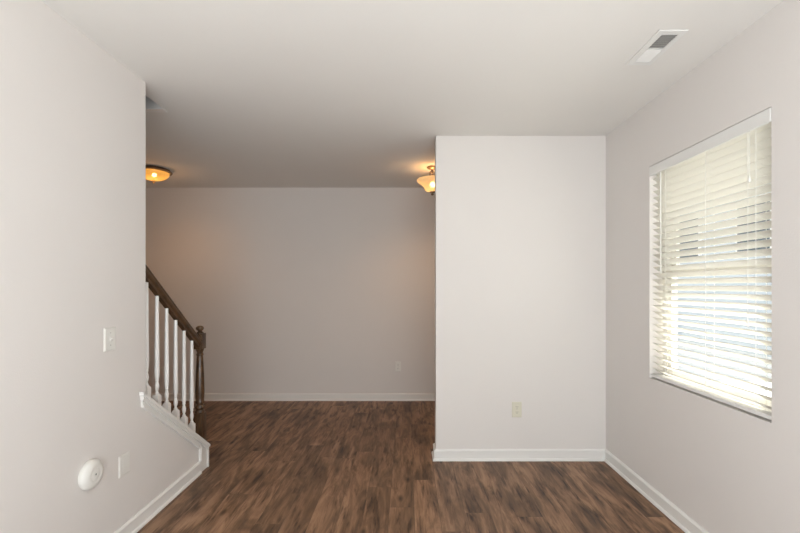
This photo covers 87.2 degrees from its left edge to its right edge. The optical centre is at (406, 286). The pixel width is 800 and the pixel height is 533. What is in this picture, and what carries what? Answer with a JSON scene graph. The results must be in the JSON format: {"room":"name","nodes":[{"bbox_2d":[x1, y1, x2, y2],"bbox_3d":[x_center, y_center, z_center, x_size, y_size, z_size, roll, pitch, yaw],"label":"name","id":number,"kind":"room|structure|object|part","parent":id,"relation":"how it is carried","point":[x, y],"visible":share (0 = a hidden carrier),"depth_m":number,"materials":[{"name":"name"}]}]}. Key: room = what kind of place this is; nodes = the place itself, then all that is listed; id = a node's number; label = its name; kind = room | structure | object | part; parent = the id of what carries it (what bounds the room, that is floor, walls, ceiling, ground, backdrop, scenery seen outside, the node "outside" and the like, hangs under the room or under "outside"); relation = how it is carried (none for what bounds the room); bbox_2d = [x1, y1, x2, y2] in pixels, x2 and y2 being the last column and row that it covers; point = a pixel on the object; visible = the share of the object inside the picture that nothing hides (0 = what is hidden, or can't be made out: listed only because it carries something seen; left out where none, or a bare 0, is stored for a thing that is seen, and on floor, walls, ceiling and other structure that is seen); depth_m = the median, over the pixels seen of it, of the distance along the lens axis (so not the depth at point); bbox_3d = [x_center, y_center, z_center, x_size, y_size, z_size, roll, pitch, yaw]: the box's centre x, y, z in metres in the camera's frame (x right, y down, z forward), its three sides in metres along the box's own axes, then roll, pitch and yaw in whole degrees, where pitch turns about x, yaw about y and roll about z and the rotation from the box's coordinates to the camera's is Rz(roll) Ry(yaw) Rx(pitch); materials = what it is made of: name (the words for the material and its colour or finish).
{"room":"empty living room","nodes":[
{"label":"empty living room","id":0,"kind":"room"},
{"bbox_2d":[0,0,198,532],"bbox_3d":[-1.586,0.086,0.292,0.148,2.600,5.785,0,0,0],"label":"wall","id":1,"kind":"structure","parent":0,"point":[73,116],"depth_m":1.94,"materials":[{"name":"paint"}]},
{"bbox_2d":[104,327,115,351],"bbox_3d":[-1.540,0.271,2.188,0.019,0.121,0.085,0,0,0],"label":"light switch","id":2,"kind":"object","parent":1,"relation":"attached to","point":[109,333],"visible":1,"depth_m":2.18,"materials":[{"name":"white plastic"}]},
{"bbox_2d":[119,451,129,477],"bbox_3d":[-1.546,0.971,2.300,0.006,0.115,0.086,0,0,0],"label":"cable wall plate","id":3,"kind":"object","parent":1,"relation":"attached to","point":[124,460],"visible":1,"depth_m":2.29,"materials":[{"name":"white plastic"}]},
{"bbox_2d":[114,461,201,532],"bbox_3d":[-1.537,1.341,0.262,0.026,0.089,5.724,0,0,0],"label":"baseboard","id":4,"kind":"structure","parent":1,"relation":"attached to","point":[140,519],"depth_m":2.61,"materials":[{"name":"paint"}]},
{"bbox_2d":[139,392,209,448],"bbox_3d":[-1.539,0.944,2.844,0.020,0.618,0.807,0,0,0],"label":"trim","id":5,"kind":"structure","parent":1,"relation":"attached to","point":[147,405],"depth_m":2.72,"materials":[{"name":"paint"}]},
{"bbox_2d":[199,444,208,470],"bbox_3d":[-1.539,1.275,3.186,0.020,0.223,0.122,0,0,0],"label":"trim","id":6,"kind":"structure","parent":1,"relation":"attached to","point":[203,452],"depth_m":3.17,"materials":[{"name":"paint"}]},
{"bbox_2d":[146,188,434,392],"bbox_3d":[-1.073,0.086,5.205,5.655,2.600,0.150,0,0,0],"label":"wall","id":7,"kind":"structure","parent":0,"point":[290,290],"depth_m":5.13,"materials":[{"name":"paint"}]},
{"bbox_2d":[151,393,434,400],"bbox_3d":[-1.052,1.341,5.117,5.295,0.089,0.026,0,0,0],"label":"baseboard","id":8,"kind":"structure","parent":7,"relation":"attached to","point":[208,396],"depth_m":5.12,"materials":[{"name":"paint"}]},
{"bbox_2d":[137,401,684,532],"bbox_3d":[-1.073,1.436,1.265,5.655,0.100,8.030,0,0,0],"label":"floor","id":9,"kind":"structure","parent":0,"point":[275,466],"depth_m":2.99,"materials":[{"name":"wood"}]},
{"bbox_2d":[146,265,205,439],"bbox_3d":[-1.590,0.605,2.876,0.069,1.559,0.768,0,0,0],"label":"stair railing","id":10,"kind":"object","parent":9,"relation":"on","point":[197,423],"visible":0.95,"depth_m":2.88,"materials":[{"name":"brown wood"}]},
{"bbox_3d":[-1.590,0.144,2.842,0.058,0.637,0.700,0,0,0],"label":"handrail","id":11,"kind":"part","parent":10,"relation":"part of","materials":[{"name":"brown wood"}]},
{"bbox_3d":[-1.590,0.841,3.225,0.069,1.089,0.069,0,0,0],"label":"newel post","id":12,"kind":"part","parent":10,"relation":"part of","materials":[{"name":"brown wood"}]},
{"bbox_2d":[41,0,782,187],"bbox_3d":[-1.073,-1.364,1.265,5.655,0.300,8.030,0,0,0],"label":"ceiling","id":13,"kind":"structure","parent":0,"point":[254,93],"depth_m":2.35,"materials":[{"name":"paint"}]},
{"bbox_2d":[146,165,172,182],"bbox_3d":[-2.607,-1.139,4.320,0.345,0.149,0.345,0,0,0],"label":"flush ceiling light","id":14,"kind":"object","parent":13,"relation":"attached to","point":[153,173],"visible":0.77,"depth_m":4.25,"materials":[{"name":"glass"}]},
{"bbox_3d":[-2.607,-1.137,4.320,0.291,0.083,0.291,0,0,0],"label":"lamp shade","id":15,"kind":"part","parent":14,"relation":"part of","materials":[{"name":"orange glass"}]},
{"bbox_2d":[417,166,434,194],"bbox_3d":[0.257,-1.070,4.250,0.312,0.288,0.312,0,0,0],"label":"flush ceiling light","id":16,"kind":"object","parent":13,"relation":"attached to","point":[428,182],"visible":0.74,"depth_m":4.18,"materials":[{"name":"glass"}]},
{"bbox_3d":[0.257,-1.028,4.250,0.312,0.127,0.312,0,0,0],"label":"lamp shade","id":17,"kind":"part","parent":16,"relation":"part of","materials":[{"name":"beige glass"}]},
{"bbox_2d":[625,30,687,64],"bbox_3d":[1.258,-1.210,2.135,0.136,0.008,0.310,0,0,0],"label":"ceiling vent","id":18,"kind":"object","parent":13,"relation":"in","point":[662,40],"visible":1,"depth_m":2.12,"materials":[{"name":"metal"}]},
{"bbox_2d":[435,136,605,448],"bbox_3d":[0.913,0.086,3.425,1.364,2.600,0.120,0,0,0],"label":"wall partition","id":19,"kind":"structure","parent":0,"point":[520,221],"depth_m":3.37,"materials":[{"name":"paint"}]},
{"bbox_2d":[512,402,521,416],"bbox_3d":[0.879,0.981,3.360,0.078,0.124,0.009,0,0,0],"label":"wall outlet","id":20,"kind":"object","parent":19,"relation":"attached to","point":[516,406],"visible":1,"depth_m":3.36,"materials":[{"name":"beige plastic"}]},
{"bbox_2d":[432,443,605,460],"bbox_3d":[0.900,1.341,3.425,1.390,0.089,0.172,0,0,0],"label":"baseboard","id":21,"kind":"structure","parent":19,"relation":"attached to","point":[437,454],"depth_m":3.35,"materials":[{"name":"paint"}]},
{"bbox_2d":[606,0,799,532],"bbox_3d":[1.675,0.086,1.265,0.160,2.600,7.730,0,0,0],"label":"wall","id":22,"kind":"structure","parent":0,"point":[730,469],"depth_m":2.24,"materials":[{"name":"paint"}]},
{"bbox_2d":[604,449,708,532],"bbox_3d":[1.582,1.341,0.383,0.026,0.089,5.965,0,0,0],"label":"baseboard","id":23,"kind":"structure","parent":22,"relation":"attached to","point":[676,515],"depth_m":2.67,"materials":[{"name":"paint"}]},
{"bbox_2d":[663,210,770,411],"bbox_3d":[1.718,-0.097,2.300,0.067,1.388,0.924,0,0,0],"label":"window","id":24,"kind":"structure","parent":22,"relation":"in","point":[717,386],"depth_m":2.55,"materials":[{"name":"plastic"}]},
{"bbox_3d":[1.732,-0.414,2.300,0.024,0.671,0.842,0,0,0],"label":"sash","id":25,"kind":"part","parent":24,"relation":"part of","materials":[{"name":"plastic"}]},
{"bbox_2d":[649,108,770,419],"bbox_3d":[1.625,-0.100,2.300,0.069,1.374,0.918,0,0,0],"label":"window blind","id":26,"kind":"object","parent":24,"relation":"attached to","point":[732,158],"visible":0.89,"depth_m":2.19,"materials":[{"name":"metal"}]},
{"bbox_3d":[1.631,-0.089,2.610,0.051,1.317,0.002,0,0,0],"label":"ladder cord","id":27,"kind":"part","parent":26,"relation":"part of","materials":[{"name":"white fabric"}]},
{"bbox_3d":[1.631,-0.089,2.262,0.051,1.317,0.002,0,0,0],"label":"ladder cord","id":28,"kind":"part","parent":26,"relation":"part of","materials":[{"name":"white fabric"}]},
{"bbox_3d":[1.627,0.577,2.300,0.050,0.020,0.908,0,0,0],"label":"rail","id":29,"kind":"part","parent":26,"relation":"part of","materials":[{"name":"metal"}]},
{"bbox_3d":[1.603,-0.287,1.971,0.002,0.897,0.012,0,0,0],"label":"lift cord","id":30,"kind":"part","parent":26,"relation":"part of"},
{"bbox_3d":[1.631,-0.089,1.935,0.051,1.317,0.002,0,0,0],"label":"ladder cord","id":31,"kind":"part","parent":26,"relation":"part of","materials":[{"name":"white fabric"}]},
{"bbox_3d":[1.704,0.224,2.300,0.024,0.675,0.842,0,0,0],"label":"sash","id":32,"kind":"part","parent":24,"relation":"part of","materials":[{"name":"plastic"}]},
{"label":"outside","id":33,"kind":"structure","parent":0,"visible":0},
{"bbox_2d":[677,339,770,396],"bbox_3d":[20.880,1.786,7.500,38.240,0.100,65.000,0,0,0],"label":"ground","id":34,"kind":"structure","parent":33,"point":[755,363],"depth_m":9.17,"materials":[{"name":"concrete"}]},
{"bbox_2d":[677,178,770,356],"bbox_3d":[12.000,-1.939,14.500,7.000,7.350,16.000,0,0,0],"label":"house","id":35,"kind":"structure","parent":34,"relation":"on","point":[747,344],"depth_m":11.79,"materials":[{"name":"grey"}]},
{"bbox_3d":[8.930,-1.564,13.400,0.019,1.300,1.000,0,0,0],"label":"pane","id":36,"kind":"part","parent":35,"relation":"part of","materials":[{"name":"clear glass"}]},
{"bbox_3d":[8.930,-1.564,10.850,0.019,1.300,1.000,0,0,0],"label":"pane","id":37,"kind":"part","parent":35,"relation":"part of","materials":[{"name":"clear glass"}]},
{"bbox_3d":[-2.195,0.086,0.965,1.070,2.600,4.330,0,0,0],"label":"wall","id":38,"kind":"structure","parent":0,"visible":0},
{"bbox_2d":[146,108,167,111],"bbox_3d":[-2.136,-1.209,2.872,0.968,0.010,0.054,0,0,0],"label":"trim","id":39,"kind":"structure","parent":38,"relation":"attached to","point":[147,109],"depth_m":2.87,"materials":[{"name":"paint"}]}
]}

